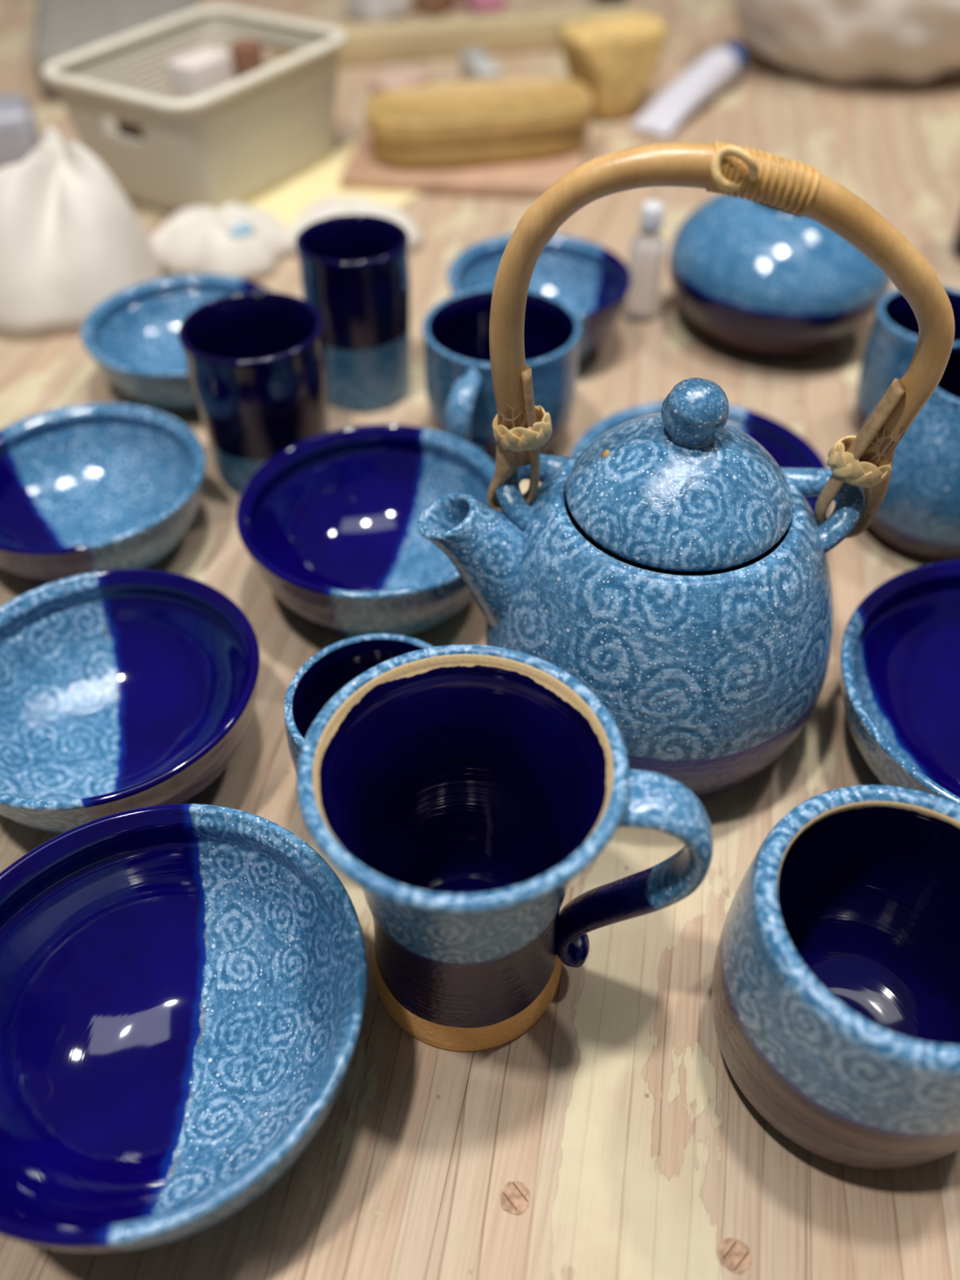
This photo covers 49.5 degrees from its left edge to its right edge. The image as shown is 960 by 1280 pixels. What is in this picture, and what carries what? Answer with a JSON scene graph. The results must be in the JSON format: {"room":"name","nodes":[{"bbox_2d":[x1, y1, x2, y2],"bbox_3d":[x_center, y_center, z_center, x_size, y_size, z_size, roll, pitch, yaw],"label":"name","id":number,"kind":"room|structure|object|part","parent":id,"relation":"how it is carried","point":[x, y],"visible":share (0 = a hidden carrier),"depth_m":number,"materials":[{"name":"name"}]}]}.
{"room":"craft workshop","nodes":[
{"label":"craft workshop","id":0,"kind":"room"},
{"bbox_3d":[0.000,0.112,1.547,6.000,0.050,6.000,0,46,0],"label":"floor","id":1,"kind":"structure","parent":0,"visible":0},
{"bbox_2d":[0,0,959,1279],"bbox_3d":[0.131,-0.028,1.103,2.653,0.781,2.300,9,46,8],"label":"workbench","id":2,"kind":"object","parent":1,"relation":"on","point":[615,1137],"visible":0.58,"depth_m":0.41,"materials":[{"name":"brown wood"}]},
{"bbox_2d":[0,93,40,168],"bbox_3d":[-0.450,-0.445,0.926,0.112,0.057,0.073,-16,48,-15],"label":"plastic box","id":3,"kind":"object","parent":2,"relation":"on","point":[20,135],"visible":0.66,"depth_m":0.91,"materials":[{"name":"white plastic"}]},
{"bbox_2d":[0,127,164,342],"bbox_3d":[-0.317,-0.307,0.760,0.154,0.101,0.172,0,46,0],"label":"cloth","id":4,"kind":"object","parent":2,"relation":"on","point":[71,238],"visible":0.99,"depth_m":0.73,"materials":[{"name":"white fabric"}]},
{"bbox_2d":[0,403,205,584],"bbox_3d":[-0.213,-0.073,0.569,0.133,0.048,0.132,12,47,11],"label":"bowl","id":5,"kind":"object","parent":2,"relation":"on","point":[91,487],"visible":0.95,"depth_m":0.59,"materials":[{"name":"ceramic"}]},
{"bbox_2d":[35,0,199,98],"bbox_3d":[-0.400,-0.683,1.161,0.182,0.052,0.301,-12,47,-11],"label":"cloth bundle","id":6,"kind":"object","parent":2,"relation":"on","point":[64,28],"visible":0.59,"depth_m":1.10,"materials":[{"name":"white fabric"}]},
{"bbox_2d":[0,568,259,834],"bbox_3d":[-0.163,0.033,0.460,0.137,0.055,0.136,-5,46,-5],"label":"bowl","id":7,"kind":"object","parent":2,"relation":"on","point":[122,690],"visible":0.98,"depth_m":0.48,"materials":[{"name":"ceramic"}]},
{"bbox_2d":[80,273,271,408],"bbox_3d":[-0.191,-0.192,0.687,0.129,0.044,0.130,-10,46,-9],"label":"bowl","id":8,"kind":"object","parent":2,"relation":"on","point":[131,335],"visible":0.46,"depth_m":0.70,"materials":[{"name":"ceramic"}]},
{"bbox_2d":[0,803,367,1253],"bbox_3d":[-0.108,0.134,0.353,0.145,0.068,0.144,-29,52,-25],"label":"bowl","id":9,"kind":"object","parent":2,"relation":"on","point":[183,986],"visible":1,"depth_m":0.37,"materials":[{"name":"ceramic"}]},
{"bbox_2d":[41,5,346,213],"bbox_3d":[-0.235,-0.460,0.906,0.169,0.099,0.221,24,50,21],"label":"basket","id":10,"kind":"object","parent":2,"relation":"on","point":[239,140],"visible":0.97,"depth_m":0.87,"materials":[{"name":"beige plastic"}]},
{"bbox_2d":[115,119,144,141],"bbox_3d":[-0.272,-0.409,0.873,0.060,0.070,0.020,24,50,21],"label":"handle hole","id":11,"kind":"object","parent":10,"relation":"in","point":[124,128],"visible":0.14,"depth_m":0.86,"materials":[{"name":"brown plastic"}]},
{"bbox_2d":[166,45,235,99],"bbox_3d":[-0.242,-0.473,0.925,0.032,0.084,0.052,24,50,21],"label":"carton","id":12,"kind":"object","parent":10,"relation":"in","point":[202,70],"visible":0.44,"depth_m":0.89,"materials":[{"name":"white cardboard"}]},
{"bbox_2d":[229,37,264,79],"bbox_3d":[-0.205,-0.491,0.940,0.018,0.088,0.024,24,50,21],"label":"wooden block","id":13,"kind":"object","parent":10,"relation":"in","point":[246,53],"visible":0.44,"depth_m":0.91,"materials":[{"name":"brown wood"}]},
{"bbox_2d":[149,202,291,280],"bbox_3d":[-0.208,-0.320,0.817,0.111,0.036,0.092,12,47,11],"label":"cloth","id":14,"kind":"object","parent":2,"relation":"on","point":[194,240],"visible":0.97,"depth_m":0.80,"materials":[{"name":"white fabric"}]},
{"bbox_2d":[226,222,253,236],"bbox_3d":[-0.184,-0.314,0.797,0.022,0.008,0.022,0,46,0],"label":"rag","id":15,"kind":"object","parent":14,"relation":"on","point":[245,228],"visible":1,"depth_m":0.79,"materials":[{"name":"fabric"}]},
{"bbox_2d":[177,291,329,495],"bbox_3d":[-0.125,-0.138,0.600,0.078,0.095,0.078,0,46,0],"label":"cup","id":16,"kind":"object","parent":2,"relation":"on","point":[256,363],"visible":0.78,"depth_m":0.58,"materials":[{"name":"blue ceramic"}]},
{"bbox_2d":[244,137,420,227],"bbox_3d":[-0.116,-0.398,0.917,0.120,0.002,0.240,24,50,21],"label":"paper sheet","id":17,"kind":"object","parent":2,"relation":"on","point":[286,202],"visible":0.11,"depth_m":0.91,"materials":[{"name":"yellow paper"}]},
{"bbox_2d":[295,213,410,413],"bbox_3d":[-0.076,-0.204,0.657,0.068,0.104,0.067,0,46,0],"label":"cup","id":18,"kind":"object","parent":2,"relation":"on","point":[354,268],"visible":0.94,"depth_m":0.64,"materials":[{"name":"blue ceramic"}]},
{"bbox_2d":[285,196,424,259],"bbox_3d":[-0.103,-0.337,0.839,0.116,0.029,0.098,0,46,0],"label":"cloth","id":19,"kind":"object","parent":2,"relation":"on","point":[329,206],"visible":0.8,"depth_m":0.83,"materials":[{"name":"white fabric"}]},
{"bbox_2d":[284,633,433,773],"bbox_3d":[-0.042,0.047,0.437,0.074,0.069,0.074,0,46,0],"label":"cup","id":20,"kind":"object","parent":2,"relation":"on","point":[330,669],"visible":0.18,"depth_m":0.43,"materials":[{"name":"blue ceramic"}]},
{"bbox_2d":[235,423,495,636],"bbox_3d":[-0.052,-0.050,0.540,0.137,0.057,0.138,-21,49,-19],"label":"bowl","id":21,"kind":"object","parent":2,"relation":"on","point":[328,522],"visible":0.86,"depth_m":0.56,"materials":[{"name":"ceramic"}]},
{"bbox_2d":[344,0,408,23],"bbox_3d":[-0.125,-0.776,1.252,0.062,0.051,0.063,-33,54,-28],"label":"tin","id":22,"kind":"object","parent":2,"relation":"on","point":[365,11],"visible":0.85,"depth_m":1.24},
{"bbox_2d":[369,65,430,96],"bbox_3d":[-0.080,-0.554,1.050,0.043,0.030,0.061,20,49,18],"label":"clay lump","id":23,"kind":"object","parent":2,"relation":"on","point":[399,76],"visible":0.35,"depth_m":1.03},
{"bbox_2d":[412,0,457,17],"bbox_3d":[-0.055,-0.796,1.275,0.043,0.047,0.054,20,49,18],"label":"wooden block","id":24,"kind":"object","parent":2,"relation":"on","point":[437,8],"visible":1,"depth_m":1.27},
{"bbox_2d":[272,3,644,67],"bbox_3d":[-0.020,-0.675,1.166,0.420,0.034,0.032,-10,47,-10],"label":"wooden board","id":25,"kind":"object","parent":2,"relation":"on","point":[435,38],"visible":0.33,"depth_m":1.15,"materials":[{"name":"beige wood"}]},
{"bbox_2d":[339,126,584,199],"bbox_3d":[-0.012,-0.434,0.947,0.210,0.012,0.124,4,46,4],"label":"wooden board","id":26,"kind":"object","parent":2,"relation":"on","point":[362,171],"visible":0.5,"depth_m":0.91,"materials":[{"name":"wood"}]},
{"bbox_2d":[364,76,593,171],"bbox_3d":[0.000,-0.466,0.940,0.204,0.042,0.098,-9,46,-9],"label":"sponge","id":27,"kind":"object","parent":26,"relation":"on","point":[480,123],"visible":1,"depth_m":0.92,"materials":[{"name":"yellow"}]},
{"bbox_2d":[459,47,501,80],"bbox_3d":[0.000,-0.568,1.057,0.027,0.041,0.072,-12,47,-11],"label":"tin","id":28,"kind":"object","parent":2,"relation":"on","point":[474,64],"visible":0.56,"depth_m":1.04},
{"bbox_2d":[463,0,504,13],"bbox_3d":[0.005,-0.804,1.280,0.046,0.052,0.047,-15,48,-15],"label":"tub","id":29,"kind":"object","parent":2,"relation":"on","point":[475,6],"visible":1,"depth_m":1.28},
{"bbox_2d":[422,286,581,464],"bbox_3d":[0.013,-0.145,0.617,0.091,0.079,0.117,0,46,0],"label":"mug","id":30,"kind":"object","parent":2,"relation":"on","point":[460,396],"visible":0.7,"depth_m":0.61,"materials":[{"name":"ceramic"}]},
{"bbox_3d":[-0.008,-0.118,0.585,0.016,0.063,0.034,15,48,14],"label":"handle","id":31,"kind":"part","parent":30,"relation":"part of","materials":[{"name":"ceramic"}]},
{"bbox_2d":[296,644,713,1051],"bbox_3d":[0.003,0.078,0.366,0.120,0.127,0.101,-19,49,-17],"label":"mug","id":32,"kind":"object","parent":2,"relation":"on","point":[464,788],"visible":1,"depth_m":0.35,"materials":[{"name":"blue ceramic"}]},
{"bbox_3d":[0.051,0.083,0.357,0.048,0.109,0.024,7,46,6],"label":"handle","id":33,"kind":"part","parent":32,"relation":"part of","materials":[{"name":"blue ceramic"}]},
{"bbox_2d":[447,234,631,359],"bbox_3d":[0.040,-0.227,0.715,0.123,0.054,0.124,10,47,9],"label":"bowl","id":34,"kind":"object","parent":2,"relation":"on","point":[588,277],"visible":0.42,"depth_m":0.73,"materials":[{"name":"ceramic"}]},
{"bbox_2d":[595,0,624,4],"bbox_3d":[0.165,-0.822,1.305,0.043,0.041,0.041,4,46,4],"label":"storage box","id":35,"kind":"object","parent":2,"relation":"on","point":[597,2],"visible":0.87,"depth_m":1.30,"materials":[{"name":"beige"}]},
{"bbox_2d":[558,13,667,120],"bbox_3d":[0.128,-0.560,1.018,0.103,0.084,0.062,-21,49,-19],"label":"sponge","id":36,"kind":"object","parent":2,"relation":"on","point":[617,58],"visible":0.91,"depth_m":0.99,"materials":[{"name":"yellow"}]},
{"bbox_2d":[622,200,665,323],"bbox_3d":[0.117,-0.266,0.734,0.024,0.082,0.024,0,46,0],"label":"bottle","id":37,"kind":"object","parent":2,"relation":"on","point":[647,248],"visible":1,"depth_m":0.73,"materials":[{"name":"white plastic"}]},
{"bbox_2d":[417,141,955,800],"bbox_3d":[0.077,-0.059,0.409,0.154,0.256,0.151,-34,55,-29],"label":"teapot","id":38,"kind":"object","parent":2,"relation":"on","point":[669,565],"visible":0.97,"depth_m":0.39,"materials":[{"name":"ceramic"}]},
{"bbox_3d":[0.015,-0.027,0.444,0.082,0.078,0.063,0,46,0],"label":"spout","id":39,"kind":"part","parent":38,"relation":"part of","materials":[{"name":"ceramic"}]},
{"bbox_3d":[0.078,-0.066,0.403,0.089,0.036,0.089,0,46,0],"label":"lid","id":40,"kind":"part","parent":38,"relation":"part of","materials":[{"name":"ceramic"}]},
{"bbox_3d":[0.079,-0.084,0.385,0.025,0.026,0.025,0,46,0],"label":"lid knob","id":41,"kind":"part","parent":38,"relation":"part of","materials":[{"name":"ceramic"}]},
{"bbox_3d":[0.086,-0.112,0.373,0.164,0.126,0.026,0,46,0],"label":"handle","id":42,"kind":"part","parent":38,"relation":"part of","materials":[{"name":"brown wood"}]},
{"bbox_2d":[628,42,746,137],"bbox_3d":[0.216,-0.558,1.049,0.042,0.037,0.198,25,51,22],"label":"tube","id":43,"kind":"object","parent":2,"relation":"on","point":[717,68],"visible":1,"depth_m":1.03,"materials":[{"name":"white plastic"}]},
{"bbox_2d":[569,401,831,515],"bbox_3d":[0.120,-0.081,0.585,0.144,0.036,0.142,-10,47,-9],"label":"bowl","id":44,"kind":"object","parent":2,"relation":"on","point":[787,447],"visible":0.08,"depth_m":0.60,"materials":[{"name":"ceramic"}]},
{"bbox_2d":[667,193,892,359],"bbox_3d":[0.206,-0.260,0.719,0.151,0.093,0.152,-24,50,-21],"label":"round pot","id":45,"kind":"object","parent":2,"relation":"on","point":[760,281],"visible":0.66,"depth_m":0.67,"materials":[{"name":"blue ceramic"}]},
{"bbox_2d":[711,784,959,1169],"bbox_3d":[0.132,0.116,0.349,0.102,0.098,0.103,0,46,0],"label":"ceramic pot","id":46,"kind":"object","parent":2,"relation":"on","point":[836,978],"visible":1,"depth_m":0.34,"materials":[{"name":"blue ceramic"}]},
{"bbox_2d":[732,0,959,84],"bbox_3d":[0.431,-0.693,1.071,0.345,0.196,0.233,0,46,0],"label":"clay lump","id":47,"kind":"object","parent":2,"relation":"on","point":[832,42],"visible":1,"depth_m":1.05,"materials":[{"name":"beige"}]},
{"bbox_2d":[840,560,959,804],"bbox_3d":[0.234,0.038,0.456,0.161,0.055,0.159,-31,53,-27],"label":"bowl","id":48,"kind":"object","parent":2,"relation":"on","point":[900,673],"visible":0.9,"depth_m":0.48,"materials":[{"name":"ceramic"}]},
{"bbox_2d":[854,286,959,432],"bbox_3d":[0.269,-0.162,0.634,0.073,0.079,0.073,-3,46,-3],"label":"cup","id":49,"kind":"object","parent":2,"relation":"on","point":[891,344],"visible":0.33,"depth_m":0.62,"materials":[{"name":"blue ceramic"}]},
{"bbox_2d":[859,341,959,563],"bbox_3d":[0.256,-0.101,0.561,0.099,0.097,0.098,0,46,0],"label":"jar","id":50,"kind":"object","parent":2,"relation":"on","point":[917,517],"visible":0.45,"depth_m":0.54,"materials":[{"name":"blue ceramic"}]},
{"bbox_2d":[951,215,959,260],"bbox_3d":[0.408,-0.342,0.795,0.072,0.100,0.072,0,46,0],"label":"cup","id":51,"kind":"object","parent":2,"relation":"on","point":[956,241],"visible":1,"depth_m":0.82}
]}

